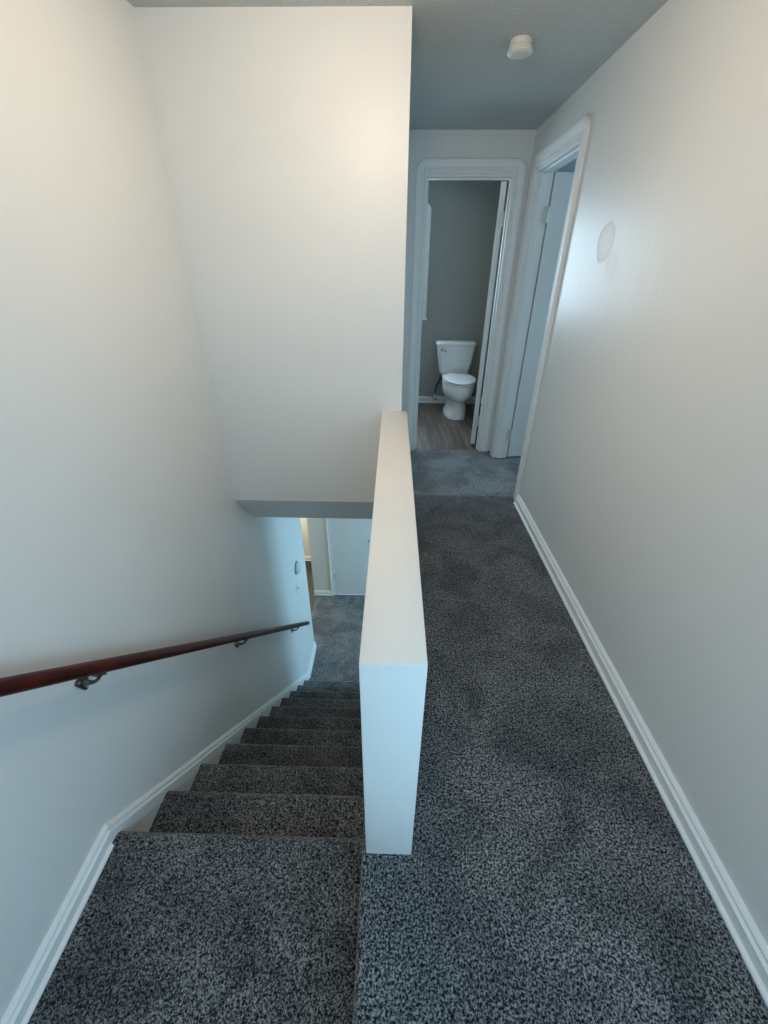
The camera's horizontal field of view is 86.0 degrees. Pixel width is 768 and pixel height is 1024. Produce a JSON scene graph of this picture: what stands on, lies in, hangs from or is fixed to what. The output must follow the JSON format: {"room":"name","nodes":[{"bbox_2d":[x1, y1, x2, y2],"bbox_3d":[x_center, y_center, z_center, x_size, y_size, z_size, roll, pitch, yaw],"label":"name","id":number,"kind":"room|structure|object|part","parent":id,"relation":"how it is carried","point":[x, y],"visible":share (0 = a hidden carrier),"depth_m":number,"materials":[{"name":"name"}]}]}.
{"room":"stair landing","nodes":[
{"label":"stair landing","id":0,"kind":"room"},
{"bbox_2d":[0,0,313,1021],"bbox_3d":[-0.998,0.770,2.010,0.130,4.989,4.715,1,31,1],"label":"wall","id":1,"kind":"structure","parent":0,"point":[123,529],"depth_m":1.33,"materials":[{"name":"paint"}]},
{"bbox_2d":[0,621,309,696],"bbox_3d":[-0.883,0.733,2.400,0.087,3.002,3.173,1,31,1],"label":"handrail","id":2,"kind":"object","parent":1,"relation":"attached to","point":[14,684],"visible":1,"depth_m":1.28,"materials":[{"name":"brown wood"}]},
{"bbox_2d":[0,641,316,1023],"bbox_3d":[-0.925,1.789,2.675,0.028,2.559,4.604,1,31,1],"label":"baseboard","id":3,"kind":"structure","parent":1,"relation":"attached to","point":[23,1004],"depth_m":1.33,"materials":[{"name":"wood"}]},
{"bbox_2d":[129,679,308,831],"bbox_3d":[-0.919,1.553,3.191,0.014,2.437,2.505,1,31,1],"label":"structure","id":4,"kind":"structure","parent":1,"relation":"attached to","point":[144,825],"depth_m":1.68},
{"bbox_2d":[295,561,300,574],"bbox_3d":[-0.870,0.567,4.188,0.045,0.140,0.140,1,31,1],"label":"thermostat","id":5,"kind":"object","parent":1,"relation":"attached to","point":[297,564],"visible":1,"depth_m":4.14,"materials":[{"name":"grey plastic"}]},
{"bbox_2d":[28,831,362,1023],"bbox_3d":[-0.518,1.623,0.817,0.870,0.226,1.592,1,31,1],"label":"floor","id":6,"kind":"structure","parent":0,"point":[173,928],"depth_m":1.22,"materials":[{"name":"grey carpet"}]},
{"bbox_2d":[134,6,411,518],"bbox_3d":[-0.401,-0.920,2.245,1.002,2.312,0.426,1,31,1],"label":"wall","id":7,"kind":"structure","parent":0,"point":[284,131],"depth_m":1.80,"materials":[{"name":"paint"}]},
{"bbox_2d":[300,518,309,555],"bbox_3d":[-1.894,-0.392,6.239,1.751,2.678,0.108,1,31,1],"label":"wall","id":8,"kind":"structure","parent":0,"point":[304,528],"depth_m":6.62,"materials":[{"name":"paint"}]},
{"bbox_2d":[304,556,310,560],"bbox_3d":[-1.856,0.762,6.841,1.658,0.079,0.028,1,31,1],"label":"baseboard","id":9,"kind":"structure","parent":8,"relation":"attached to","point":[307,558],"depth_m":6.83,"materials":[{"name":"wood"}]},
{"bbox_2d":[305,561,315,614],"bbox_3d":[-1.871,1.584,5.623,1.697,0.089,2.961,1,31,1],"label":"floor","id":10,"kind":"structure","parent":0,"point":[312,596],"depth_m":6.34,"materials":[{"name":"brown wood"}]},
{"bbox_2d":[307,518,335,592],"bbox_3d":[1.029,-0.105,5.785,4.097,2.678,0.830,1,31,1],"label":"wall","id":11,"kind":"structure","parent":0,"point":[317,534],"depth_m":5.76,"materials":[{"name":"paint"}]},
{"bbox_2d":[314,590,330,595],"bbox_3d":[-0.909,1.200,6.109,0.252,0.079,0.028,1,31,1],"label":"baseboard","id":12,"kind":"structure","parent":11,"relation":"attached to","point":[316,592],"depth_m":6.11,"materials":[{"name":"wood"}]},
{"bbox_2d":[325,518,334,594],"bbox_3d":[-0.333,0.331,5.586,0.887,2.115,0.019,1,31,1],"label":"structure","id":13,"kind":"structure","parent":11,"relation":"attached to","point":[328,530],"depth_m":5.75,"materials":[{"name":"wood"}]},
{"bbox_2d":[330,518,371,593],"bbox_3d":[-0.339,0.343,5.625,0.776,2.047,0.065,1,31,1],"label":"door","id":14,"kind":"structure","parent":13,"relation":"attached to","point":[350,537],"depth_m":5.76,"materials":[{"name":"wood"}]},
{"bbox_2d":[309,595,364,680],"bbox_3d":[1.007,1.722,5.415,4.069,0.093,1.664,1,31,1],"label":"floor","id":15,"kind":"structure","parent":0,"point":[337,620],"depth_m":5.45,"materials":[{"name":"grey carpet"}]},
{"bbox_2d":[149,680,364,837],"bbox_3d":[-0.474,1.698,3.130,0.882,2.257,2.357,1,31,1],"label":"staircase","id":16,"kind":"structure","parent":15,"relation":"on","point":[299,772],"depth_m":2.02,"materials":[{"name":"grey carpet"}]},
{"bbox_2d":[359,411,427,854],"bbox_3d":[0.035,0.234,1.712,0.134,0.832,1.645,1,31,1],"label":"wall","id":17,"kind":"structure","parent":0,"point":[393,664],"depth_m":0.98,"materials":[{"name":"paint"}]},
{"bbox_2d":[127,0,667,129],"bbox_3d":[1.047,-1.840,1.453,4.154,0.093,6.504,1,31,1],"label":"ceiling","id":18,"kind":"structure","parent":0,"point":[463,77],"depth_m":1.74,"materials":[{"name":"white paint"}]},
{"bbox_2d":[507,35,532,59],"bbox_3d":[0.558,-1.899,1.685,0.102,0.047,0.102,1,31,1],"label":"smoke detector","id":19,"kind":"object","parent":18,"relation":"attached to","point":[520,47],"visible":1,"depth_m":1.66,"materials":[{"name":"beige plastic"}]},
{"bbox_2d":[419,180,508,396],"bbox_3d":[0.481,-2.448,4.821,2.018,2.292,0.112,1,31,1],"label":"wall","id":20,"kind":"structure","parent":0,"point":[464,212],"depth_m":4.59,"materials":[{"name":"grey paint"}]},
{"bbox_2d":[422,203,431,319],"bbox_3d":[0.079,-2.765,4.606,0.858,1.117,0.104,1,31,1],"label":"window","id":21,"kind":"structure","parent":20,"relation":"in","point":[429,209],"depth_m":4.55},
{"bbox_2d":[418,396,481,403],"bbox_3d":[0.474,-1.455,5.327,1.795,0.079,0.028,1,31,1],"label":"baseboard","id":22,"kind":"structure","parent":20,"relation":"attached to","point":[421,399],"depth_m":5.32,"materials":[{"name":"wood"}]},
{"bbox_2d":[401,130,576,450],"bbox_3d":[1.549,-1.587,3.375,3.022,2.292,0.112,1,31,1],"label":"wall","id":23,"kind":"structure","parent":0,"point":[423,144],"depth_m":2.83,"materials":[{"name":"paint"}]},
{"bbox_2d":[414,174,514,450],"bbox_3d":[0.601,-1.505,3.455,0.627,2.060,0.120,1,31,1],"label":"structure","id":24,"kind":"structure","parent":23,"relation":"attached to","point":[510,177],"depth_m":3.17,"materials":[{"name":"wood"}]},
{"bbox_2d":[470,181,506,443],"bbox_3d":[0.940,-1.683,3.766,0.054,2.030,0.612,6,31,10],"label":"door","id":25,"kind":"structure","parent":24,"relation":"attached to","point":[501,214],"depth_m":3.41,"materials":[{"name":"wood"}]},
{"bbox_2d":[407,158,525,451],"bbox_3d":[0.600,-1.506,3.373,0.764,2.146,0.019,1,31,1],"label":"door frame","id":26,"kind":"structure","parent":23,"relation":"attached to","point":[517,165],"depth_m":3.13,"materials":[{"name":"wood"}]},
{"bbox_2d":[352,403,767,1023],"bbox_3d":[1.261,0.270,2.693,3.515,0.215,6.280,1,31,1],"label":"floor","id":27,"kind":"structure","parent":0,"point":[547,877],"depth_m":1.25,"materials":[{"name":"grey carpet"}]},
{"bbox_2d":[432,340,476,419],"bbox_3d":[0.843,-1.535,4.792,0.476,0.764,0.829,1,31,1],"label":"toilet","id":28,"kind":"object","parent":27,"relation":"on","point":[454,357],"visible":1,"depth_m":4.78,"materials":[{"name":"ceramic"}]},
{"bbox_3d":[0.851,-1.996,4.865,0.476,0.045,0.234,1,31,1],"label":"tank lid","id":29,"kind":"part","parent":28,"relation":"part of","materials":[{"name":"ceramic"}]},
{"bbox_3d":[0.850,-1.840,4.959,0.446,0.319,0.205,1,31,1],"label":"tank","id":30,"kind":"part","parent":28,"relation":"part of","materials":[{"name":"ceramic"}]},
{"bbox_3d":[0.854,-1.341,4.832,0.361,0.391,0.674,1,31,1],"label":"bowl","id":31,"kind":"part","parent":28,"relation":"part of","materials":[{"name":"ceramic"}]},
{"bbox_3d":[0.853,-1.483,4.660,0.366,0.022,0.549,1,31,1],"label":"seat","id":32,"kind":"part","parent":28,"relation":"part of","materials":[{"name":"plastic"}]},
{"bbox_3d":[0.854,-1.506,4.649,0.366,0.023,0.553,1,31,1],"label":"seat lid","id":33,"kind":"part","parent":28,"relation":"part of","materials":[{"name":"plastic"}]},
{"bbox_2d":[490,0,767,945],"bbox_3d":[1.014,-0.363,1.298,0.112,2.292,4.734,1,31,1],"label":"wall","id":34,"kind":"structure","parent":0,"point":[645,476],"depth_m":1.35,"materials":[{"name":"paint"}]},
{"bbox_2d":[493,139,580,457],"bbox_3d":[1.059,-1.188,2.922,0.115,2.060,0.796,1,31,1],"label":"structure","id":35,"kind":"structure","parent":34,"relation":"attached to","point":[545,173],"depth_m":3.08,"materials":[{"name":"wood"}]},
{"bbox_2d":[506,171,573,456],"bbox_3d":[1.485,-1.403,3.288,0.775,2.034,0.173,1,31,1],"label":"door","id":36,"kind":"structure","parent":35,"relation":"attached to","point":[554,215],"depth_m":3.13,"materials":[{"name":"wood"}]},
{"bbox_2d":[490,115,590,501],"bbox_3d":[0.991,-1.224,2.902,0.019,2.141,0.934,1,31,1],"label":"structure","id":37,"kind":"structure","parent":34,"relation":"attached to","point":[581,128],"depth_m":2.55,"materials":[{"name":"wood"}]},
{"bbox_2d":[513,494,767,1006],"bbox_3d":[0.938,0.615,1.817,0.028,0.079,2.807,1,31,1],"label":"baseboard","id":38,"kind":"structure","parent":34,"relation":"attached to","point":[746,935],"depth_m":1.32,"materials":[{"name":"wood"}]}
]}

